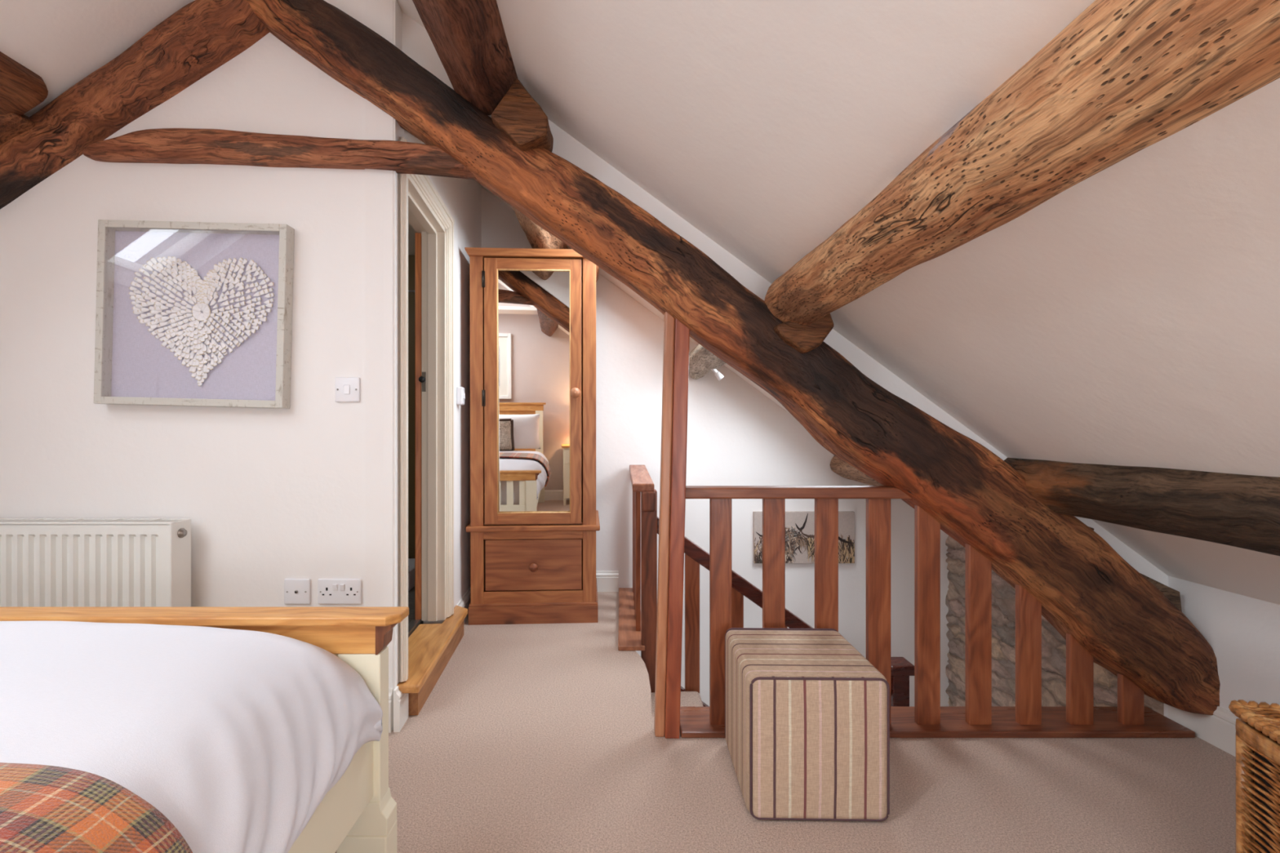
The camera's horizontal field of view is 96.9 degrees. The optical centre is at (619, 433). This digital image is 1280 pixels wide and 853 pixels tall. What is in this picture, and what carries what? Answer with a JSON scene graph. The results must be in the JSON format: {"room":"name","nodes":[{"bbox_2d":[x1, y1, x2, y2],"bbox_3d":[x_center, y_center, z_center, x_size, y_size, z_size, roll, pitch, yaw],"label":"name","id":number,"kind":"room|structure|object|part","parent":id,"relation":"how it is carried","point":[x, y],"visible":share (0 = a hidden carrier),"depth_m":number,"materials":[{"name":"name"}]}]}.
{"room":"bedroom","nodes":[
{"label":"bedroom","id":0,"kind":"room"},
{"bbox_2d":[0,0,195,116],"bbox_3d":[-2.535,-0.660,0.450,2.970,2.218,3.100,0,0,0],"label":"ceiling","id":1,"kind":"structure","parent":0,"point":[63,42],"depth_m":1.76,"materials":[{"name":"paint"}]},
{"bbox_2d":[0,51,48,115],"bbox_3d":[-1.922,-1.107,1.540,0.228,0.233,0.523,0,0,1],"label":"beam","id":2,"kind":"structure","parent":1,"relation":"attached to","point":[21,89],"depth_m":1.74,"materials":[{"name":"brown wood"}]},
{"bbox_2d":[0,0,404,729],"bbox_3d":[-2.393,-0.364,1.960,3.255,2.729,0.100,0,0,0],"label":"wall","id":3,"kind":"structure","parent":0,"point":[269,496],"depth_m":1.91,"materials":[{"name":"paint"}]},
{"bbox_2d":[0,518,191,606],"bbox_3d":[-2.302,0.583,1.829,1.796,0.604,0.085,0,0,0],"label":"radiator","id":4,"kind":"object","parent":3,"relation":"attached to","point":[44,562],"visible":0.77,"depth_m":1.79,"materials":[{"name":"white metal"}]},
{"bbox_3d":[-2.311,0.586,1.864,1.779,0.588,0.008,0,0,0],"label":"panel","id":5,"kind":"part","parent":4,"relation":"part of","materials":[{"name":"white metal"}]},
{"bbox_2d":[0,518,189,524],"bbox_3d":[-2.310,0.284,1.829,1.781,0.008,0.085,0,0,0],"label":"grille","id":6,"kind":"object","parent":4,"relation":"attached to","point":[2,521],"depth_m":1.83,"materials":[{"name":"white metal"}]},
{"bbox_3d":[-1.419,0.584,1.829,0.008,0.603,0.085,0,0,0],"label":"panel","id":7,"kind":"part","parent":4,"relation":"part of","materials":[{"name":"white metal"}]},
{"bbox_2d":[0,0,269,208],"bbox_3d":[-2.083,-0.821,1.927,1.858,1.408,0.203,0,0,0],"label":"beam","id":8,"kind":"structure","parent":3,"relation":"attached to","point":[201,37],"depth_m":1.84,"materials":[{"name":"brown wood"}]},
{"bbox_2d":[0,112,35,145],"bbox_3d":[-1.974,-1.020,1.835,0.163,0.236,0.135,0,0,0],"label":"cleat","id":9,"kind":"object","parent":8,"relation":"attached to","point":[12,125],"visible":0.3,"depth_m":1.80,"materials":[{"name":"brown wood"}]},
{"bbox_2d":[93,219,294,408],"bbox_3d":[-1.413,-0.393,1.885,0.650,0.636,0.046,1,0,0],"label":"picture","id":10,"kind":"object","parent":3,"relation":"attached to","point":[188,313],"visible":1,"depth_m":1.90,"materials":[{"name":"paint"}]},
{"bbox_2d":[284,578,310,604],"bbox_3d":[-1.085,0.532,1.903,0.086,0.085,0.014,0,0,0],"label":"socket","id":11,"kind":"object","parent":3,"relation":"attached to","point":[296,591],"visible":1,"depth_m":1.90,"materials":[{"name":"white plastic"}]},
{"bbox_2d":[317,578,361,604],"bbox_3d":[-0.942,0.532,1.902,0.145,0.085,0.016,0,0,0],"label":"power socket","id":12,"kind":"object","parent":3,"relation":"attached to","point":[330,591],"visible":1,"depth_m":1.90,"materials":[{"name":"white plastic"}]},
{"bbox_2d":[335,377,359,401],"bbox_3d":[-0.915,-0.146,1.903,0.083,0.083,0.014,0,0,0],"label":"light switch","id":13,"kind":"object","parent":3,"relation":"attached to","point":[347,388],"visible":1,"depth_m":1.90,"materials":[{"name":"white plastic"}]},
{"bbox_2d":[388,688,392,733],"bbox_3d":[-2.393,0.930,1.900,3.255,0.140,0.020,0,0,0],"label":"baseboard","id":14,"kind":"structure","parent":3,"relation":"attached to","point":[390,690],"depth_m":1.89,"materials":[{"name":"white paint"}]},
{"bbox_2d":[245,0,1220,715],"bbox_3d":[0.374,-0.278,1.907,3.270,2.389,0.225,0,0,0],"label":"beam","id":15,"kind":"structure","parent":3,"relation":"attached to","point":[1085,589],"depth_m":1.81,"materials":[{"name":"brown wood"}]},
{"bbox_2d":[82,128,476,179],"bbox_3d":[-1.130,-0.938,1.902,1.290,0.147,0.093,0,0,0],"label":"beam","id":16,"kind":"structure","parent":15,"relation":"attached to","point":[159,145],"depth_m":1.86,"materials":[{"name":"brown wood"}]},
{"bbox_2d":[491,78,553,151],"bbox_3d":[-0.313,-1.005,1.833,0.182,0.211,0.138,0,0,0],"label":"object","id":17,"kind":"structure","parent":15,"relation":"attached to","point":[517,115],"depth_m":1.76,"materials":[{"name":"brown wood"}]},
{"bbox_2d":[773,313,834,353],"bbox_3d":[0.583,-0.325,1.838,0.184,0.142,0.130,0,0,0],"label":"cleat","id":18,"kind":"object","parent":15,"relation":"attached to","point":[804,339],"visible":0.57,"depth_m":1.78,"materials":[{"name":"brown wood"}]},
{"bbox_2d":[1140,573,1182,611],"bbox_3d":[1.776,0.556,1.938,0.235,0.204,0.080,0,0,0],"label":"cleat","id":19,"kind":"object","parent":15,"relation":"attached to","point":[1174,596],"visible":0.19,"depth_m":1.90,"materials":[{"name":"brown wood"}]},
{"bbox_2d":[408,222,422,255],"bbox_3d":[-1.550,-1.130,2.796,1.100,0.060,1.568,0,0,0],"label":"ceiling","id":20,"kind":"structure","parent":0,"point":[411,231],"depth_m":3.23,"materials":[{"name":"beige paint"}]},
{"bbox_2d":[408,586,423,624],"bbox_3d":[-1.643,0.904,2.781,1.515,0.091,1.538,0,0,0],"label":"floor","id":21,"kind":"structure","parent":0,"point":[411,593],"depth_m":2.81,"materials":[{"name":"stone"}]},
{"bbox_2d":[408,558,414,591],"bbox_3d":[-1.627,0.789,3.195,0.950,0.140,0.338,0,0,-4],"label":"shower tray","id":22,"kind":"object","parent":21,"relation":"on","point":[411,561],"visible":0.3,"depth_m":3.13,"materials":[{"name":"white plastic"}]},
{"bbox_2d":[364,0,481,689],"bbox_3d":[-0.869,-0.300,2.757,0.100,2.600,1.700,0,0,-4],"label":"wall","id":23,"kind":"structure","parent":0,"point":[462,197],"depth_m":1.91,"materials":[{"name":"paint"}]},
{"bbox_2d":[393,685,408,732],"bbox_3d":[-0.751,0.930,1.944,0.020,0.140,0.100,0,0,-4],"label":"baseboard","id":24,"kind":"structure","parent":23,"relation":"attached to","point":[400,700],"depth_m":1.90,"materials":[{"name":"white paint"}]},
{"bbox_2d":[398,137,454,682],"bbox_3d":[-0.884,-0.076,2.559,0.236,1.892,1.259,0,0,-10],"label":"door frame","id":25,"kind":"structure","parent":23,"relation":"in","point":[420,205],"depth_m":2.58,"materials":[{"name":"beige paint"}]},
{"bbox_3d":[-0.896,-0.235,2.591,0.018,0.090,0.004,0,0,-4],"label":"strike plate","id":26,"kind":"part","parent":25,"relation":"part of","materials":[{"name":"grey metal"}]},
{"bbox_2d":[456,386,465,404],"bbox_3d":[-0.810,-0.190,2.892,0.036,0.090,0.060,0,0,-4],"label":"switch","id":27,"kind":"object","parent":23,"relation":"attached to","point":[460,395],"visible":1,"depth_m":2.86,"materials":[{"name":"white plastic"}]},
{"bbox_2d":[456,586,471,624],"bbox_3d":[-0.839,0.935,3.165,0.018,0.130,0.850,0,0,-4],"label":"baseboard","id":28,"kind":"structure","parent":23,"relation":"attached to","point":[464,602],"depth_m":3.03,"materials":[{"name":"white paint"}]},
{"bbox_2d":[481,186,949,706],"bbox_3d":[0.560,0.935,3.640,3.220,5.329,0.100,0,0,0],"label":"wall","id":29,"kind":"structure","parent":0,"point":[737,435],"depth_m":3.59,"materials":[{"name":"paint"}]},
{"bbox_2d":[595,571,618,591],"bbox_3d":[-0.435,0.938,3.581,0.850,0.125,0.018,0,0,0],"label":"baseboard","id":30,"kind":"structure","parent":29,"relation":"attached to","point":[606,581],"depth_m":3.57,"materials":[{"name":"white paint"}]},
{"bbox_2d":[753,511,854,563],"bbox_3d":[1.160,0.657,3.577,0.633,0.325,0.027,0,0,0],"label":"canvas","id":31,"kind":"object","parent":29,"relation":"attached to","point":[799,525],"visible":0.56,"depth_m":3.56,"materials":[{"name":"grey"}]},
{"bbox_2d":[401,11,1168,586],"bbox_3d":[-0.240,-0.267,2.783,4.520,2.535,1.595,0,0,0],"label":"wall","id":32,"kind":"structure","parent":0,"point":[416,43],"depth_m":1.98,"materials":[{"name":"paint"}]},
{"bbox_2d":[688,343,725,379],"bbox_3d":[0.486,-0.425,2.808,0.189,0.190,1.557,0,0,-1],"label":"beam","id":33,"kind":"structure","parent":32,"relation":"attached to","point":[701,361],"depth_m":2.98,"materials":[{"name":"grey stone"}]},
{"bbox_2d":[711,368,724,380],"bbox_3d":[0.509,-0.322,3.000,0.083,0.090,0.036,0,0,0],"label":"ceiling spotlight","id":34,"kind":"object","parent":33,"relation":"attached to","point":[717,374],"visible":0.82,"depth_m":2.99,"materials":[{"name":"white plastic"}]},
{"bbox_3d":[0.497,-0.336,3.000,0.059,0.063,0.020,0,0,0],"label":"lamp arm","id":35,"kind":"part","parent":34,"relation":"part of","materials":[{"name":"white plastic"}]},
{"bbox_2d":[335,591,1235,852],"bbox_3d":[-1.050,1.090,1.245,5.940,0.180,4.690,0,0,0],"label":"floor","id":36,"kind":"structure","parent":0,"point":[531,738],"depth_m":1.63,"materials":[{"name":"carpet"}]},
{"bbox_2d":[0,606,408,852],"bbox_3d":[-1.255,0.393,0.128,1.582,1.215,2.245,0,0,0],"label":"bed","id":37,"kind":"object","parent":36,"relation":"on","point":[358,814],"visible":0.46,"depth_m":1.19,"materials":[{"name":"brown wood"}]},
{"bbox_3d":[-1.256,0.432,1.214,1.489,0.064,0.049,0,0,0],"label":"footboard rail","id":38,"kind":"part","parent":37,"relation":"part of","materials":[{"name":"brown wood"}]},
{"bbox_3d":[-0.531,0.690,0.133,0.026,0.150,2.125,0,0,0],"label":"rail","id":39,"kind":"part","parent":37,"relation":"part of","materials":[{"name":"beige paint"}]},
{"bbox_3d":[-0.541,0.732,1.215,0.106,0.536,0.060,0,0,0],"label":"leg","id":40,"kind":"part","parent":37,"relation":"part of","materials":[{"name":"beige paint"}]},
{"bbox_3d":[-1.250,0.560,0.105,1.380,0.280,2.050,0,0,0],"label":"mattress","id":41,"kind":"object","parent":37,"relation":"on","visible":0},
{"bbox_2d":[0,621,382,852],"bbox_3d":[-1.250,0.488,0.298,1.651,0.309,1.768,0,0,0],"label":"duvet","id":42,"kind":"object","parent":41,"relation":"on","point":[237,737],"visible":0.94,"depth_m":0.79,"materials":[{"name":"white fabric"}]},
{"bbox_2d":[0,762,192,852],"bbox_3d":[-1.250,0.462,0.292,1.698,0.305,0.573,0,0,0],"label":"throw","id":43,"kind":"object","parent":42,"relation":"on","point":[44,808],"visible":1,"depth_m":0.53,"materials":[{"name":"fabric"}]},
{"bbox_2d":[396,605,467,715],"bbox_3d":[-0.804,0.929,2.380,0.175,0.141,0.918,0,0,-4],"label":"step","id":44,"kind":"structure","parent":36,"relation":"on","point":[431,646],"depth_m":2.26,"materials":[{"name":"brown wood"}]},
{"bbox_2d":[464,247,599,625],"bbox_3d":[-0.466,0.020,3.205,0.699,1.961,0.590,0,1,-3],"label":"wardrobe","id":45,"kind":"object","parent":36,"relation":"on","point":[534,524],"visible":0.97,"depth_m":2.97,"materials":[{"name":"brown wood"}]},
{"bbox_3d":[-0.467,-0.941,3.212,0.699,0.039,0.554,0,1,-3],"label":"cornice","id":46,"kind":"part","parent":45,"relation":"part of","materials":[{"name":"brown wood"}]},
{"bbox_3d":[-0.455,-0.218,2.973,0.505,1.388,0.022,0,1,-3],"label":"door","id":47,"kind":"part","parent":45,"relation":"part of","materials":[{"name":"brown wood"}]},
{"bbox_3d":[-0.468,0.496,3.230,0.696,0.028,0.552,0,1,-3],"label":"waist moulding","id":48,"kind":"part","parent":45,"relation":"part of","materials":[{"name":"brown wood"}]},
{"bbox_3d":[-0.456,0.865,2.991,0.519,0.065,0.020,0,1,-3],"label":"rail","id":49,"kind":"part","parent":45,"relation":"part of","materials":[{"name":"brown wood"}]},
{"bbox_3d":[-0.456,0.532,2.987,0.519,0.049,0.020,0,1,-3],"label":"rail","id":50,"kind":"part","parent":45,"relation":"part of","materials":[{"name":"brown wood"}]},
{"bbox_3d":[-0.459,0.693,3.079,0.505,0.266,0.196,0,1,-3],"label":"drawer","id":51,"kind":"part","parent":45,"relation":"part of","materials":[{"name":"brown wood"}]},
{"bbox_3d":[-0.451,0.701,2.958,0.046,0.046,0.046,0,1,-3],"label":"knob","id":52,"kind":"part","parent":45,"relation":"part of","materials":[{"name":"brown wood"}]},
{"bbox_2d":[497,270,569,512],"bbox_3d":[-0.451,-0.218,2.979,0.386,1.279,0.014,0,1,-3],"label":"mirror","id":53,"kind":"object","parent":45,"relation":"on","point":[534,305],"depth_m":2.98,"materials":[{"name":"silver metal"}]},
{"bbox_3d":[-0.451,0.447,2.981,0.380,0.058,0.021,0,1,-3],"label":"door rail","id":54,"kind":"part","parent":45,"relation":"part of","materials":[{"name":"brown wood"}]},
{"bbox_3d":[-0.450,-0.883,2.966,0.380,0.058,0.021,0,1,-3],"label":"door rail","id":55,"kind":"part","parent":45,"relation":"part of","materials":[{"name":"brown wood"}]},
{"bbox_3d":[-0.233,-0.210,2.947,0.054,0.054,0.054,0,1,-3],"label":"knob","id":56,"kind":"part","parent":45,"relation":"part of","materials":[{"name":"brown wood"}]},
{"bbox_2d":[617,464,654,650],"bbox_3d":[0.075,0.599,3.092,0.166,0.801,0.985,0,0,0],"label":"balustrade","id":57,"kind":"object","parent":36,"relation":"on","point":[629,598],"visible":0.99,"depth_m":2.80,"materials":[{"name":"brown wood"}]},
{"bbox_3d":[0.053,0.989,3.092,0.123,0.022,0.985,0,0,0],"label":"board","id":58,"kind":"part","parent":57,"relation":"part of","materials":[{"name":"brown wood"}]},
{"bbox_3d":[0.108,0.234,3.080,0.100,0.071,0.960,0,0,0],"label":"handrail","id":59,"kind":"part","parent":57,"relation":"part of","materials":[{"name":"brown wood"}]},
{"bbox_2d":[653,311,689,738],"bbox_3d":[0.172,0.287,1.886,0.115,1.425,0.068,0,0,0],"label":"timber post","id":60,"kind":"object","parent":36,"relation":"on","point":[676,335],"visible":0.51,"depth_m":1.85,"materials":[{"name":"brown wood"}]},
{"bbox_2d":[724,627,889,821],"bbox_3d":[0.516,0.811,1.635,0.366,0.370,0.376,0,0,1],"label":"ottoman","id":61,"kind":"object","parent":36,"relation":"on","point":[807,715],"visible":1,"depth_m":1.45,"materials":[{"name":"beige fabric"}]},
{"bbox_3d":[0.512,0.812,1.460,0.342,0.360,0.026,0,0,1],"label":"panel","id":62,"kind":"part","parent":61,"relation":"part of","materials":[{"name":"beige fabric"}]},
{"bbox_2d":[680,485,1195,737],"bbox_3d":[1.038,0.590,1.942,1.695,0.820,0.175,0,0,0],"label":"balustrade","id":63,"kind":"object","parent":36,"relation":"on","point":[978,718],"visible":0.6,"depth_m":1.90,"materials":[{"name":"brown wood"}]},
{"bbox_3d":[0.610,0.199,1.910,0.840,0.038,0.070,0,0,0],"label":"handrail","id":64,"kind":"part","parent":63,"relation":"part of","materials":[{"name":"brown wood"}]},
{"bbox_3d":[1.042,0.989,1.942,1.685,0.022,0.175,0,0,0],"label":"board","id":65,"kind":"part","parent":63,"relation":"part of","materials":[{"name":"brown wood"}]},
{"bbox_2d":[1228,699,1279,852],"bbox_3d":[1.400,0.780,0.893,0.420,0.440,0.540,0,0,17],"label":"wicker basket","id":66,"kind":"object","parent":36,"relation":"on","point":[1257,726],"visible":1,"depth_m":1.14,"materials":[{"name":"wicker"}]},
{"bbox_3d":[1.402,0.570,0.898,0.377,0.013,0.487,0,0,17],"label":"woven lid","id":67,"kind":"part","parent":66,"relation":"part of","materials":[{"name":"wicker"}]},
{"bbox_2d":[396,0,1279,604],"bbox_3d":[0.535,-0.561,1.245,3.170,2.416,4.690,0,0,0],"label":"ceiling","id":68,"kind":"structure","parent":0,"point":[1131,316],"depth_m":1.17,"materials":[{"name":"paint"}]},
{"bbox_2d":[412,0,518,115],"bbox_3d":[-0.422,-1.146,0.395,0.223,0.243,2.951,0,0,0],"label":"beam","id":69,"kind":"structure","parent":68,"relation":"attached to","point":[468,38],"depth_m":1.59,"materials":[{"name":"brown wood"}]},
{"bbox_2d":[512,207,567,248],"bbox_3d":[-0.418,-1.111,2.808,0.200,0.201,1.556,0,0,0],"label":"beam","id":70,"kind":"structure","parent":68,"relation":"attached to","point":[538,237],"depth_m":2.98,"materials":[{"name":"brown wood"}]},
{"bbox_2d":[830,455,883,485],"bbox_3d":[1.393,0.206,2.807,0.197,0.181,1.562,0,0,2],"label":"beam","id":71,"kind":"structure","parent":68,"relation":"attached to","point":[838,466],"depth_m":3.31,"materials":[{"name":"brown wood"}]},
{"bbox_2d":[764,0,1279,325],"bbox_3d":[0.613,-0.429,0.391,0.198,0.188,2.946,0,0,-2],"label":"beam","id":72,"kind":"structure","parent":68,"relation":"attached to","point":[1122,77],"depth_m":0.70,"materials":[{"name":"brown wood"}]},
{"bbox_2d":[1004,457,1279,555],"bbox_3d":[1.418,0.175,0.485,0.194,0.203,3.133,0,0,-1],"label":"beam","id":73,"kind":"structure","parent":68,"relation":"attached to","point":[1242,511],"depth_m":1.38,"materials":[{"name":"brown wood"}]},
{"bbox_2d":[945,535,1164,715],"bbox_3d":[2.113,1.979,2.791,0.113,3.165,1.713,0,0,0],"label":"stone wall","id":74,"kind":"structure","parent":0,"point":[1003,594],"depth_m":3.06,"materials":[{"name":"grey stone"}]},
{"bbox_2d":[1164,576,1279,717],"bbox_3d":[1.970,0.755,0.450,0.100,0.590,3.100,0,0,0],"label":"wall","id":75,"kind":"structure","parent":0,"point":[1242,633],"depth_m":1.76,"materials":[{"name":"paint"}]},
{"bbox_2d":[1168,705,1238,757],"bbox_3d":[1.910,0.938,0.432,0.020,0.125,3.065,0,0,0],"label":"baseboard","id":76,"kind":"structure","parent":75,"relation":"attached to","point":[1218,730],"depth_m":1.81,"materials":[{"name":"white paint"}]},
{"bbox_3d":[1.150,3.650,2.770,2.300,0.100,1.640,0,0,0],"label":"floor","id":77,"kind":"structure","parent":0,"visible":0},
{"bbox_2d":[890,657,914,706],"bbox_3d":[1.282,2.328,2.620,0.115,2.545,0.120,0,0,0],"label":"newel post","id":78,"kind":"object","parent":77,"relation":"on","point":[901,668],"visible":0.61,"depth_m":2.58,"materials":[{"name":"brown wood"}]},
{"bbox_3d":[1.160,2.300,1.974,2.080,2.599,0.048,0,0,0],"label":"wall","id":79,"kind":"structure","parent":0,"visible":0},
{"bbox_2d":[650,691,703,716],"bbox_3d":[0.940,1.875,2.320,1.680,1.360,0.630,0,0,0],"label":"staircase","id":80,"kind":"structure","parent":79,"relation":"attached to","point":[688,699],"depth_m":2.54,"materials":[{"name":"carpet"}]},
{"bbox_2d":[640,488,657,692],"bbox_3d":[0.135,0.858,2.636,0.072,1.185,0.097,0,0,0],"label":"stair railing","id":81,"kind":"object","parent":80,"relation":"on","point":[648,499],"visible":0.74,"depth_m":2.61,"materials":[{"name":"brown wood"}]},
{"bbox_2d":[657,516,813,706],"bbox_3d":[0.715,1.185,2.660,1.090,1.586,0.060,0,0,0],"label":"balustrade","id":82,"kind":"object","parent":80,"relation":"attached to","point":[695,556],"visible":0.12,"depth_m":2.65,"materials":[{"name":"brown wood"}]},
{"bbox_3d":[0.715,0.817,2.660,1.090,0.850,0.060,0,0,0],"label":"handrail","id":83,"kind":"part","parent":82,"relation":"part of","materials":[{"name":"brown wood"}]}
]}

